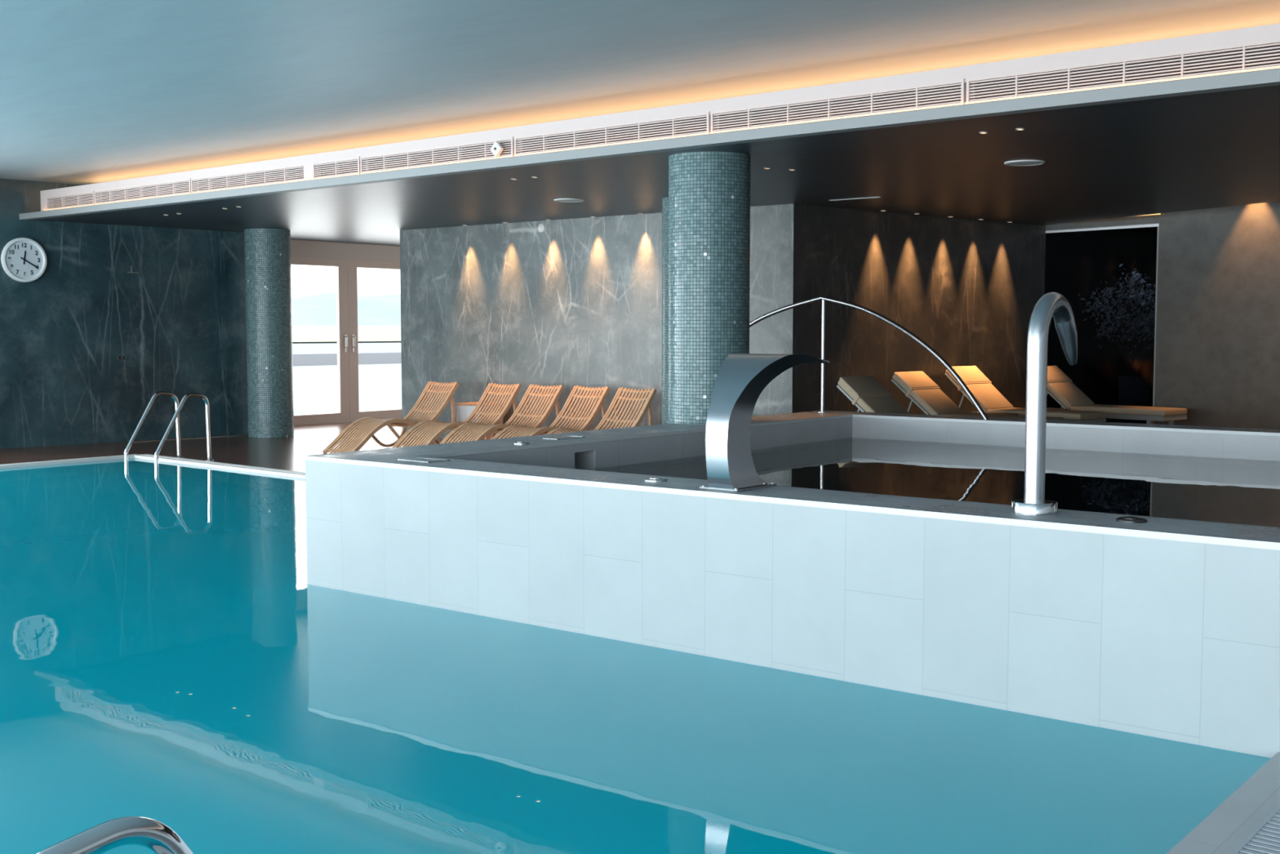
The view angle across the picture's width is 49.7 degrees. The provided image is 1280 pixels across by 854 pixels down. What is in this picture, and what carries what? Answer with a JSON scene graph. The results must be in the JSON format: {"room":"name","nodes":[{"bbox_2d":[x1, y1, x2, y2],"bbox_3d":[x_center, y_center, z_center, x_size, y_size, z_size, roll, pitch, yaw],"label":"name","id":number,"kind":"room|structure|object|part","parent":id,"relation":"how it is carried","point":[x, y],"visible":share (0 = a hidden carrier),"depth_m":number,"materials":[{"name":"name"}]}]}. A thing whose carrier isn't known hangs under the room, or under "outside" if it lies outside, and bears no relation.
{"room":"indoor swimming pool","nodes":[
{"label":"indoor swimming pool","id":0,"kind":"room"},
{"bbox_2d":[0,178,242,448],"bbox_3d":[-13.271,-1.106,13.964,0.350,4.050,20.316,4,6,44],"label":"wall","id":1,"kind":"structure","parent":0,"point":[175,322],"depth_m":19.72,"materials":[{"name":"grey stone"}]},
{"bbox_2d":[0,237,47,282],"bbox_3d":[-8.347,-2.262,18.722,0.086,0.604,0.604,4,6,44],"label":"wall clock","id":2,"kind":"object","parent":1,"relation":"attached to","point":[24,260],"visible":1,"depth_m":18.70,"materials":[{"name":"white plastic"}]},
{"bbox_2d":[125,266,138,273],"bbox_3d":[-7.295,-2.263,19.849,0.050,0.106,0.180,4,6,44],"label":"wall hook","id":3,"kind":"object","parent":1,"relation":"attached to","point":[131,272],"visible":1,"depth_m":19.85,"materials":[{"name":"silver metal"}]},
{"bbox_2d":[0,422,455,471],"bbox_3d":[-6.232,0.718,14.050,12.859,0.200,28.300,3,5,38],"label":"deck","id":4,"kind":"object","parent":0,"point":[286,453],"visible":0.23,"depth_m":18.68,"materials":[{"name":"grey tile"}]},
{"bbox_2d":[0,453,138,468],"bbox_3d":[-9.143,0.691,14.404,0.140,0.205,8.650,3,5,38],"label":"trim","id":5,"kind":"structure","parent":4,"relation":"attached to","point":[131,455],"depth_m":16.93,"materials":[{"name":"white"}]},
{"bbox_2d":[124,391,213,467],"bbox_3d":[-5.773,0.569,16.927,0.750,1.993,0.820,3,5,38],"label":"pool ladder","id":6,"kind":"object","parent":4,"relation":"on","point":[178,406],"visible":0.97,"depth_m":16.93,"materials":[{"name":"silver metal"}]},
{"bbox_3d":[-6.031,0.555,17.125,0.048,1.993,0.778,3,5,38],"label":"grab rail","id":7,"kind":"part","parent":6,"relation":"part of","materials":[{"name":"silver metal"}]},
{"bbox_3d":[-5.522,0.584,16.722,0.048,1.993,0.778,3,5,38],"label":"grab rail","id":8,"kind":"part","parent":6,"relation":"part of","materials":[{"name":"silver metal"}]},
{"bbox_2d":[133,434,248,442],"bbox_3d":[-6.612,0.166,20.399,0.050,0.012,1.814,4,6,44],"label":"trim","id":9,"kind":"structure","parent":4,"relation":"on","point":[241,434],"depth_m":20.38,"materials":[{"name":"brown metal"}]},
{"bbox_2d":[142,453,305,474],"bbox_3d":[-3.069,0.587,14.827,8.832,0.065,0.086,4,5,41],"label":"grate","id":10,"kind":"object","parent":4,"relation":"in","point":[283,470],"visible":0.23,"depth_m":16.43,"materials":[{"name":"white plastic"}]},
{"bbox_2d":[244,228,293,437],"bbox_3d":[-5.576,-1.409,20.781,0.670,3.140,0.670,3,5,38],"label":"column","id":11,"kind":"structure","parent":4,"relation":"on","point":[268,267],"depth_m":20.52,"materials":[{"name":"teal tile"}]},
{"bbox_2d":[322,381,458,453],"bbox_3d":[-3.320,-0.132,18.544,0.570,0.902,1.923,3,5,38],"label":"lounger","id":12,"kind":"object","parent":4,"relation":"on","point":[366,427],"visible":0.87,"depth_m":18.68,"materials":[{"name":"brown wood"}]},
{"bbox_3d":[-2.588,-0.095,19.043,0.030,0.726,0.083,3,5,38],"label":"leg","id":13,"kind":"part","parent":12,"relation":"part of","materials":[{"name":"brown wood"}]},
{"bbox_2d":[391,382,521,448],"bbox_3d":[-2.402,-0.088,17.917,0.570,0.902,1.923,3,5,38],"label":"lounger","id":14,"kind":"object","parent":4,"relation":"on","point":[433,430],"visible":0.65,"depth_m":18.27,"materials":[{"name":"brown wood"}]},
{"bbox_3d":[-2.190,-0.074,17.749,0.028,0.897,1.923,3,5,38],"label":"rail","id":15,"kind":"part","parent":14,"relation":"part of","materials":[{"name":"brown wood"}]},
{"bbox_3d":[-2.084,-0.074,18.745,0.030,0.726,0.083,3,5,38],"label":"leg","id":16,"kind":"part","parent":14,"relation":"part of","materials":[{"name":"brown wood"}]},
{"bbox_3d":[-1.669,-0.051,18.416,0.030,0.726,0.083,3,5,38],"label":"leg","id":17,"kind":"part","parent":14,"relation":"part of","materials":[{"name":"brown wood"}]},
{"bbox_2d":[455,401,503,441],"bbox_3d":[-2.234,-0.043,19.276,0.470,0.585,0.470,3,5,38],"label":"side table","id":18,"kind":"object","parent":4,"relation":"on","point":[464,410],"visible":0.27,"depth_m":19.14,"materials":[{"name":"grey"}]},
{"bbox_2d":[439,383,564,444],"bbox_3d":[-1.810,-0.057,17.473,0.570,0.902,1.923,3,5,38],"label":"lounger","id":19,"kind":"object","parent":4,"relation":"on","point":[473,431],"visible":0.63,"depth_m":17.89,"materials":[{"name":"brown wood"}]},
{"bbox_3d":[-1.598,-0.043,17.305,0.028,0.897,1.923,3,5,38],"label":"rail","id":20,"kind":"part","parent":19,"relation":"part of","materials":[{"name":"brown wood"}]},
{"bbox_3d":[-1.078,-0.020,17.972,0.030,0.726,0.083,3,5,38],"label":"leg","id":21,"kind":"part","parent":19,"relation":"part of","materials":[{"name":"brown wood"}]},
{"bbox_2d":[491,385,609,439],"bbox_3d":[-1.200,-0.023,16.989,0.570,0.902,1.923,3,5,38],"label":"lounger","id":22,"kind":"object","parent":4,"relation":"on","point":[519,430],"visible":0.57,"depth_m":17.45,"materials":[{"name":"brown wood"}]},
{"bbox_3d":[-0.988,-0.009,16.821,0.028,0.897,1.923,3,5,38],"label":"rail","id":23,"kind":"part","parent":22,"relation":"part of","materials":[{"name":"brown wood"}]},
{"bbox_3d":[-0.882,-0.009,17.817,0.030,0.726,0.083,3,5,38],"label":"leg","id":24,"kind":"part","parent":22,"relation":"part of","materials":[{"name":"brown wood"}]},
{"bbox_3d":[-0.467,0.014,17.488,0.030,0.726,0.083,3,5,38],"label":"leg","id":25,"kind":"part","parent":22,"relation":"part of","materials":[{"name":"brown wood"}]},
{"bbox_2d":[546,386,656,434],"bbox_3d":[-0.614,0.013,16.473,0.570,0.902,1.923,3,5,38],"label":"lounger","id":26,"kind":"object","parent":4,"relation":"on","point":[646,406],"visible":0.34,"depth_m":17.00,"materials":[{"name":"brown wood"}]},
{"bbox_3d":[-0.827,0.004,16.642,0.028,0.897,1.923,3,5,38],"label":"rail","id":27,"kind":"part","parent":26,"relation":"part of","materials":[{"name":"brown wood"}]},
{"bbox_3d":[-0.297,0.027,17.302,0.030,0.726,0.083,3,5,38],"label":"leg","id":28,"kind":"part","parent":26,"relation":"part of","materials":[{"name":"brown wood"}]},
{"bbox_3d":[-0.402,0.027,16.305,0.028,0.897,1.923,3,5,38],"label":"rail","id":29,"kind":"part","parent":26,"relation":"part of","materials":[{"name":"brown wood"}]},
{"bbox_3d":[0.118,0.050,16.972,0.030,0.726,0.083,3,5,38],"label":"leg","id":30,"kind":"part","parent":26,"relation":"part of","materials":[{"name":"brown wood"}]},
{"bbox_2d":[662,196,668,424],"bbox_3d":[0.596,-1.062,15.846,0.690,3.140,0.690,3,5,38],"label":"column","id":31,"kind":"structure","parent":4,"relation":"on","point":[665,200],"depth_m":15.68,"materials":[{"name":"tile"}]},
{"bbox_2d":[668,151,750,424],"bbox_3d":[0.599,-0.794,12.020,0.704,3.140,0.704,3,5,38],"label":"column","id":32,"kind":"structure","parent":4,"relation":"on","point":[709,191],"depth_m":11.69,"materials":[{"name":"teal tile"}]},
{"bbox_2d":[303,410,1279,757],"bbox_3d":[4.945,0.981,7.311,13.054,1.418,6.376,3,5,38],"label":"pool","id":33,"kind":"object","parent":4,"relation":"on","point":[1167,625],"depth_m":6.65,"materials":[{"name":"tile"}]},
{"bbox_2d":[395,457,449,462],"bbox_3d":[-1.335,0.203,8.508,0.300,0.004,0.170,3,5,38],"label":"lid","id":34,"kind":"object","parent":33,"relation":"on","point":[413,459],"visible":1,"depth_m":8.49,"materials":[{"name":"silver metal"}]},
{"bbox_3d":[-0.835,0.110,9.729,0.110,0.018,0.110,3,5,38],"label":"rim button","id":35,"kind":"part","parent":33,"relation":"part of","materials":[{"name":"silver metal"}]},
{"bbox_2d":[541,435,585,439],"bbox_3d":[-0.569,0.079,10.271,0.170,0.004,0.300,3,5,38],"label":"lid","id":36,"kind":"object","parent":33,"relation":"on","point":[559,437],"visible":1,"depth_m":10.24,"materials":[{"name":"silver metal"}]},
{"bbox_3d":[0.084,0.277,7.356,0.124,0.018,0.124,3,5,38],"label":"rim button","id":37,"kind":"part","parent":33,"relation":"part of","materials":[{"name":"silver metal"}]},
{"bbox_2d":[699,353,829,492],"bbox_3d":[0.613,-0.039,7.155,0.401,0.676,0.750,3,5,38],"label":"spout","id":38,"kind":"object","parent":33,"relation":"on","point":[741,378],"visible":1,"depth_m":6.93,"materials":[{"name":"silver metal"}]},
{"bbox_3d":[0.501,0.302,7.038,0.230,0.012,0.360,3,5,38],"label":"plate","id":39,"kind":"part","parent":38,"relation":"part of","materials":[{"name":"silver metal"}]},
{"bbox_2d":[586,437,1279,502],"bbox_3d":[5.061,0.517,7.196,12.168,0.001,5.518,3,5,38],"label":"water","id":40,"kind":"object","parent":33,"relation":"in","point":[851,462],"visible":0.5,"depth_m":10.10,"materials":[{"name":"black liquid"}]},
{"bbox_2d":[1010,292,1077,515],"bbox_3d":[1.835,-0.117,6.170,0.196,0.968,0.527,3,5,38],"label":"spout","id":41,"kind":"object","parent":33,"relation":"on","point":[1055,304],"visible":1,"depth_m":6.02,"materials":[{"name":"silver metal"}]},
{"bbox_3d":[2.063,0.386,5.799,0.124,0.018,0.124,3,5,38],"label":"rim button","id":42,"kind":"part","parent":33,"relation":"part of","materials":[{"name":"silver metal"}]},
{"bbox_2d":[749,295,989,419],"bbox_3d":[1.910,-0.296,13.341,3.944,1.941,0.100,3,5,38],"label":"handrail","id":43,"kind":"object","parent":4,"relation":"on","point":[824,299],"visible":0.54,"depth_m":13.16,"materials":[{"name":"grey metal"}]},
{"bbox_3d":[1.067,-0.348,14.009,1.789,1.932,0.044,3,5,38],"label":"curved rail","id":44,"kind":"part","parent":43,"relation":"part of","materials":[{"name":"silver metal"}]},
{"bbox_3d":[1.779,-0.689,13.418,0.034,1.095,0.034,3,5,38],"label":"post","id":45,"kind":"part","parent":43,"relation":"part of","materials":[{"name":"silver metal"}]},
{"bbox_2d":[238,231,248,434],"bbox_3d":[-6.372,-1.364,21.573,0.901,3.500,0.250,4,5,42],"label":"wall","id":46,"kind":"structure","parent":0,"point":[241,234],"depth_m":21.21,"materials":[{"name":"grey stone"}]},
{"bbox_2d":[293,417,402,426],"bbox_3d":[-4.294,-0.165,25.124,0.220,0.050,8.500,3,5,38],"label":"trim","id":47,"kind":"structure","parent":46,"relation":"attached to","point":[344,421],"depth_m":23.71,"materials":[{"name":"beige wood"}]},
{"bbox_2d":[290,240,399,262],"bbox_3d":[-4.298,-3.153,24.918,0.250,0.400,8.500,3,5,38],"label":"wall","id":48,"kind":"structure","parent":0,"point":[299,248],"depth_m":23.74,"materials":[{"name":"beige paint"}]},
{"bbox_2d":[290,257,350,423],"bbox_3d":[-5.867,-1.423,22.915,0.134,2.770,2.630,3,5,38],"label":"door","id":49,"kind":"structure","parent":48,"relation":"in","point":[341,265],"depth_m":23.81,"materials":[{"name":"beige"}]},
{"bbox_3d":[-5.090,-1.446,23.875,0.015,0.300,0.036,3,5,38],"label":"handle plate","id":50,"kind":"part","parent":49,"relation":"part of","materials":[{"name":"silver metal"}]},
{"bbox_2d":[347,260,401,420],"bbox_3d":[-4.247,-1.566,24.946,0.134,2.770,2.565,3,5,38],"label":"door","id":51,"kind":"structure","parent":48,"relation":"in","point":[355,414],"depth_m":24.06,"materials":[{"name":"beige"}]},
{"bbox_3d":[-4.984,-1.455,24.008,0.015,0.300,0.036,3,5,38],"label":"handle plate","id":52,"kind":"part","parent":51,"relation":"part of","materials":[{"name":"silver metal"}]},
{"bbox_2d":[400,204,793,439],"bbox_3d":[-0.797,-1.342,18.763,6.970,3.350,0.300,3,5,39],"label":"wall","id":53,"kind":"structure","parent":0,"point":[570,304],"depth_m":18.80,"materials":[{"name":"grey stone"}]},
{"bbox_2d":[537,223,544,232],"bbox_3d":[-1.356,-2.722,18.921,0.120,0.120,0.047,3,5,38],"label":"smoke detector","id":54,"kind":"object","parent":53,"relation":"attached to","point":[540,228],"visible":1,"depth_m":18.91,"materials":[{"name":"white plastic"}]},
{"bbox_2d":[0,0,1279,185],"bbox_3d":[-4.343,-2.506,5.785,26.800,0.150,18.500,3,5,38],"label":"ceiling","id":55,"kind":"structure","parent":0,"point":[92,91],"depth_m":10.33,"materials":[{"name":"paint"}]},
{"bbox_2d":[21,68,1279,246],"bbox_3d":[4.359,-2.658,16.016,25.900,0.080,13.274,3,5,38],"label":"ceiling","id":56,"kind":"structure","parent":0,"point":[1220,148],"depth_m":13.92,"materials":[{"name":"paint"}]},
{"bbox_2d":[553,198,584,202],"bbox_3d":[-0.815,-2.601,15.877,0.350,0.014,0.350,3,5,38],"label":"ceiling speaker","id":57,"kind":"object","parent":56,"relation":"attached to","point":[561,200],"visible":1,"depth_m":15.82,"materials":[{"name":"white plastic"}]},
{"bbox_2d":[19,68,1279,220],"bbox_3d":[0.829,-2.299,10.946,24.540,0.077,0.130,3,5,40],"label":"trim","id":58,"kind":"structure","parent":56,"relation":"attached to","point":[1270,77],"depth_m":10.73,"materials":[{"name":"grey paint"}]},
{"bbox_2d":[40,23,1279,211],"bbox_3d":[1.113,-2.445,10.837,23.980,0.360,0.090,3,5,40],"label":"ceiling bulkhead","id":59,"kind":"structure","parent":56,"relation":"attached to","point":[1271,31],"depth_m":10.83,"materials":[{"name":"grey paint"}]},
{"bbox_2d":[45,191,99,210],"bbox_3d":[-7.412,-2.950,18.061,1.250,0.185,0.094,3,5,40],"label":"ventilation grille","id":60,"kind":"object","parent":59,"relation":"attached to","point":[77,199],"visible":0.94,"depth_m":18.04,"materials":[{"name":"white metal"}]},
{"bbox_2d":[94,177,196,204],"bbox_3d":[-6.079,-2.870,16.930,2.210,0.185,0.094,3,5,40],"label":"ventilation grille","id":61,"kind":"object","parent":59,"relation":"attached to","point":[179,187],"visible":0.98,"depth_m":16.89,"materials":[{"name":"white metal"}]},
{"bbox_2d":[191,163,304,193],"bbox_3d":[-4.384,-2.769,15.491,2.200,0.185,0.095,3,5,40],"label":"ventilation grille","id":62,"kind":"object","parent":59,"relation":"attached to","point":[293,173],"visible":0.94,"depth_m":15.45,"materials":[{"name":"white metal"}]},
{"bbox_2d":[304,162,312,180],"bbox_3d":[-3.507,-2.715,14.719,0.140,0.185,0.052,3,5,40],"label":"trim","id":63,"kind":"structure","parent":59,"relation":"attached to","point":[308,166],"depth_m":14.70,"materials":[{"name":"grey paint"}]},
{"bbox_2d":[312,156,360,179],"bbox_3d":[-3.143,-2.695,14.437,0.780,0.185,0.094,3,5,40],"label":"ventilation grille","id":64,"kind":"object","parent":59,"relation":"attached to","point":[350,166],"visible":0.93,"depth_m":14.42,"materials":[{"name":"white metal"}]},
{"bbox_2d":[360,137,514,173],"bbox_3d":[-1.986,-2.626,13.455,2.220,0.185,0.094,3,5,40],"label":"ventilation grille","id":65,"kind":"object","parent":59,"relation":"attached to","point":[454,153],"visible":0.96,"depth_m":13.42,"materials":[{"name":"white metal"}]},
{"bbox_2d":[490,141,503,157],"bbox_3d":[-1.328,-2.572,12.794,0.147,0.147,0.052,3,5,40],"label":"sensor","id":66,"kind":"object","parent":65,"relation":"attached to","point":[496,148],"visible":1,"depth_m":12.78,"materials":[{"name":"white plastic"}]},
{"bbox_2d":[514,111,711,156],"bbox_3d":[-0.268,-2.524,11.997,2.250,0.185,0.094,3,5,40],"label":"ventilation grille","id":67,"kind":"object","parent":59,"relation":"attached to","point":[699,123],"visible":0.98,"depth_m":11.93,"materials":[{"name":"white metal"}]},
{"bbox_2d":[710,78,966,133],"bbox_3d":[1.461,-2.421,10.529,2.250,0.185,0.094,3,5,40],"label":"ventilation grille","id":68,"kind":"object","parent":59,"relation":"attached to","point":[941,95],"visible":0.94,"depth_m":10.44,"materials":[{"name":"white metal"}]},
{"bbox_2d":[965,38,1279,104],"bbox_3d":[3.189,-2.318,9.062,2.250,0.185,0.094,3,5,40],"label":"ventilation grille","id":69,"kind":"object","parent":59,"relation":"attached to","point":[1183,66],"visible":0.96,"depth_m":9.03,"materials":[{"name":"white metal"}]},
{"bbox_2d":[41,67,1279,211],"bbox_3d":[1.093,-2.338,10.760,23.900,0.010,0.025,3,5,40],"label":"led strip","id":70,"kind":"object","parent":56,"relation":"on","point":[1278,68],"visible":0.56,"depth_m":10.72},
{"bbox_2d":[828,196,881,200],"bbox_3d":[2.444,-2.591,15.700,0.660,0.009,0.050,3,5,38],"label":"ceiling vent","id":71,"kind":"object","parent":56,"relation":"in","point":[871,197],"visible":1,"depth_m":15.67,"materials":[{"name":"grey metal"}]},
{"bbox_2d":[1004,160,1044,165],"bbox_3d":[3.428,-2.352,12.319,0.350,0.014,0.350,3,5,38],"label":"ceiling speaker","id":72,"kind":"object","parent":56,"relation":"attached to","point":[1020,162],"visible":1,"depth_m":12.26,"materials":[{"name":"white plastic"}]},
{"bbox_2d":[1045,215,1159,231],"bbox_3d":[6.528,-3.122,19.332,0.300,0.680,1.730,-4,5,-41],"label":"lintel","id":73,"kind":"object","parent":56,"relation":"attached to","point":[1117,222],"visible":0.21,"depth_m":19.16,"materials":[{"name":"beige paint"}]},
{"bbox_2d":[1120,213,1160,217],"bbox_3d":[6.544,-2.903,19.041,0.043,0.046,1.330,-4,5,-41],"label":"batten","id":74,"kind":"object","parent":73,"relation":"attached to","point":[1160,213],"visible":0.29,"depth_m":18.68,"materials":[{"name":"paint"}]},
{"bbox_2d":[791,204,1045,414],"bbox_3d":[3.732,-1.462,18.334,5.363,3.650,0.300,-4,5,-41],"label":"wall","id":75,"kind":"structure","parent":0,"point":[970,290],"depth_m":17.93,"materials":[{"name":"brown stone"}]},
{"bbox_2d":[1044,233,1046,294],"bbox_3d":[6.994,-1.691,21.940,3.691,3.300,0.200,-4,5,-41],"label":"wall","id":76,"kind":"structure","parent":0,"point":[1046,233],"depth_m":21.02,"materials":[{"name":"black"}]},
{"bbox_2d":[1153,200,1279,429],"bbox_3d":[10.835,-1.324,14.575,0.300,3.600,11.273,-4,5,-41],"label":"wall","id":77,"kind":"structure","parent":0,"point":[1217,357],"depth_m":18.04,"materials":[{"name":"beige paint"}]},
{"label":"outside","id":78,"kind":"structure","parent":0,"visible":0},
{"bbox_2d":[291,292,400,325],"bbox_3d":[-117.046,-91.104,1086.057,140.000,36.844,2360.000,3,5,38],"label":"sky","id":79,"kind":"structure","parent":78,"point":[317,309],"depth_m":968.21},
{"bbox_3d":[9.995,0.514,14.806,15.100,0.300,11.706,3,5,38],"label":"floor","id":80,"kind":"structure","parent":0,"visible":0},
{"bbox_2d":[836,375,909,413],"bbox_3d":[3.089,-0.076,14.769,2.004,0.884,0.628,4,6,44],"label":"lounger","id":81,"kind":"object","parent":80,"relation":"on","point":[867,393],"visible":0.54,"depth_m":15.18,"materials":[{"name":"grey fabric"}]},
{"bbox_3d":[2.599,-0.217,15.241,0.631,0.496,0.600,4,6,44],"label":"backrest frame","id":82,"kind":"part","parent":81,"relation":"part of","materials":[{"name":"grey"}]},
{"bbox_2d":[891,371,1063,420],"bbox_3d":[4.021,-0.203,16.578,2.004,0.884,0.628,4,6,44],"label":"lounger","id":83,"kind":"object","parent":80,"relation":"on","point":[922,390],"visible":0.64,"depth_m":16.91,"materials":[{"name":"grey fabric"}]},
{"bbox_3d":[3.531,-0.344,17.051,0.631,0.496,0.600,4,6,44],"label":"backrest frame","id":84,"kind":"part","parent":83,"relation":"part of","materials":[{"name":"grey"}]},
{"bbox_2d":[892,374,964,414],"bbox_3d":[3.552,-0.393,17.027,0.663,0.535,0.610,4,6,44],"label":"cushion","id":85,"kind":"object","parent":83,"relation":"on","point":[922,390],"depth_m":16.93,"materials":[{"name":"beige fabric"}]},
{"bbox_2d":[939,412,1063,420],"bbox_3d":[4.254,-0.088,16.357,1.350,0.085,0.610,4,6,44],"label":"seat cushion","id":86,"kind":"object","parent":83,"relation":"on","point":[961,414],"depth_m":16.38,"materials":[{"name":"beige fabric"}]},
{"bbox_2d":[985,412,1017,415],"bbox_3d":[4.481,0.013,17.243,0.453,0.360,0.453,3,5,38],"label":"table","id":87,"kind":"object","parent":80,"relation":"on","point":[1000,413],"visible":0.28,"depth_m":17.25,"materials":[{"name":"black"}]},
{"bbox_2d":[944,365,1106,422],"bbox_3d":[4.904,-0.301,17.701,0.628,0.922,2.005,-4,5,-41],"label":"lounger","id":88,"kind":"object","parent":80,"relation":"on","point":[989,398],"visible":0.66,"depth_m":18.00,"materials":[{"name":"grey fabric"}]},
{"bbox_3d":[4.449,-0.445,18.207,0.600,0.535,0.631,-4,5,-41],"label":"backrest frame","id":89,"kind":"part","parent":88,"relation":"part of","materials":[{"name":"grey metal"}]},
{"bbox_2d":[946,369,1013,412],"bbox_3d":[4.470,-0.493,18.179,0.610,0.573,0.665,-4,5,-41],"label":"cushion","id":90,"kind":"object","parent":88,"relation":"on","point":[988,397],"depth_m":18.11,"materials":[{"name":"beige fabric"}]},
{"bbox_3d":[4.922,-0.109,17.694,0.620,0.060,1.930,-4,5,-41],"label":"frame","id":91,"kind":"part","parent":88,"relation":"part of","materials":[{"name":"grey"}]},
{"bbox_2d":[986,407,1106,420],"bbox_3d":[5.121,-0.166,17.465,0.610,0.085,1.350,-4,5,-41],"label":"seat cushion","id":92,"kind":"object","parent":88,"relation":"on","point":[1068,415],"depth_m":17.08,"materials":[{"name":"beige fabric"}]},
{"bbox_2d":[1046,408,1067,409],"bbox_3d":[5.415,-0.061,18.286,0.453,0.360,0.453,3,5,38],"label":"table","id":93,"kind":"object","parent":80,"relation":"on","point":[1046,408],"visible":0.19,"depth_m":18.32,"materials":[{"name":"black"}]},
{"bbox_2d":[1044,223,1159,423],"bbox_3d":[6.431,-1.375,19.375,0.050,2.830,1.740,-4,5,-41],"label":"glass wall","id":94,"kind":"structure","parent":80,"relation":"on","point":[1108,277],"depth_m":19.24,"materials":[{"name":"black glass"}]},
{"bbox_3d":[6.431,-2.767,19.278,0.050,0.040,1.740,-4,5,-41],"label":"head rail","id":95,"kind":"part","parent":94,"relation":"part of","materials":[{"name":"silver metal"}]},
{"bbox_2d":[1046,365,1186,424],"bbox_3d":[6.245,-0.351,18.550,0.628,0.903,2.004,-4,5,-41],"label":"lounger","id":96,"kind":"object","parent":80,"relation":"on","point":[1060,387],"visible":0.59,"depth_m":18.45,"materials":[{"name":"grey"}]},
{"bbox_3d":[5.790,-0.495,19.055,0.600,0.515,0.631,-4,5,-41],"label":"backrest frame","id":97,"kind":"part","parent":96,"relation":"part of","materials":[{"name":"grey metal"}]},
{"bbox_2d":[1047,381,1094,408],"bbox_3d":[5.811,-0.543,19.029,0.610,0.554,0.664,-4,5,-41],"label":"cushion","id":98,"kind":"object","parent":96,"relation":"on","point":[1066,393],"depth_m":18.84,"materials":[{"name":"beige fabric"}]},
{"bbox_2d":[1070,404,1186,416],"bbox_3d":[6.462,-0.226,18.313,0.610,0.085,1.350,-4,5,-41],"label":"seat cushion","id":99,"kind":"object","parent":96,"relation":"on","point":[1110,410],"depth_m":18.05,"materials":[{"name":"beige fabric"}]},
{"bbox_3d":[6.263,-0.169,18.542,0.620,0.060,1.930,-4,5,-41],"label":"frame","id":100,"kind":"part","parent":96,"relation":"part of","materials":[{"name":"grey"}]},
{"bbox_3d":[6.987,0.007,18.173,0.040,0.240,0.050,-4,5,-41],"label":"leg","id":101,"kind":"part","parent":96,"relation":"part of","materials":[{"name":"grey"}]},
{"bbox_3d":[-4.366,1.522,2.608,22.340,0.199,12.670,3,5,38],"label":"floor","id":102,"kind":"structure","parent":0,"visible":0},
{"bbox_2d":[35,816,194,853],"bbox_3d":[-0.601,1.636,2.368,0.700,1.904,0.820,3,5,38],"label":"pool ladder","id":103,"kind":"object","parent":102,"relation":"on","point":[153,834],"visible":1,"depth_m":2.39,"materials":[{"name":"silver metal"}]},
{"bbox_2d":[1166,751,1279,853],"bbox_3d":[1.135,1.458,3.514,0.160,0.200,4.360,3,5,38],"label":"pool edge","id":104,"kind":"structure","parent":102,"relation":"attached to","point":[1223,830],"depth_m":4.55,"materials":[{"name":"tile"}]},
{"bbox_2d":[1231,804,1279,853],"bbox_3d":[1.343,1.391,3.433,0.260,0.065,4.180,3,5,38],"label":"grate","id":105,"kind":"object","parent":102,"relation":"in","point":[1265,838],"visible":1,"depth_m":4.34,"materials":[{"name":"grey plastic"}]},
{"bbox_3d":[-3.322,1.661,9.868,14.690,1.405,8.390,3,5,38],"label":"floor","id":106,"kind":"structure","parent":0,"visible":0},
{"bbox_2d":[134,454,305,478],"bbox_3d":[-3.112,0.665,14.761,8.862,0.205,0.080,4,5,41],"label":"trim","id":107,"kind":"structure","parent":106,"relation":"attached to","point":[140,456],"depth_m":16.27,"materials":[{"name":"white tile"}]},
{"bbox_2d":[0,457,1271,853],"bbox_3d":[-3.322,0.945,9.818,14.690,0.001,8.390,3,5,38],"label":"pool water","id":108,"kind":"object","parent":106,"relation":"in","point":[169,655],"visible":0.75,"depth_m":5.55,"materials":[{"name":"teal liquid"}]},
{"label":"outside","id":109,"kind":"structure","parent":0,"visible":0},
{"bbox_2d":[292,341,401,354],"bbox_3d":[-62.610,-11.386,190.027,185.000,0.300,620.000,3,5,38],"label":"ground","id":110,"kind":"structure","parent":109,"point":[298,348],"depth_m":143.18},
{"bbox_2d":[292,324,400,342],"bbox_3d":[-70.881,-14.835,215.594,80.000,2.600,550.000,3,5,38],"label":"snow","id":111,"kind":"object","parent":110,"relation":"on","point":[300,333],"visible":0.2,"depth_m":213.65,"materials":[{"name":"white snow"}]},
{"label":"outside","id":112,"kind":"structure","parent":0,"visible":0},
{"bbox_2d":[293,363,401,415],"bbox_3d":[-21.259,-1.736,48.853,55.900,0.060,130.000,3,5,38],"label":"terrace","id":113,"kind":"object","parent":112,"point":[315,388],"depth_m":39.49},
{"bbox_2d":[292,352,401,366],"bbox_3d":[-25.289,-2.259,52.030,0.400,0.540,130.000,3,5,38],"label":"wall","id":114,"kind":"structure","parent":113,"relation":"on","point":[314,359],"depth_m":65.38,"materials":[{"name":"grey"}]}
]}

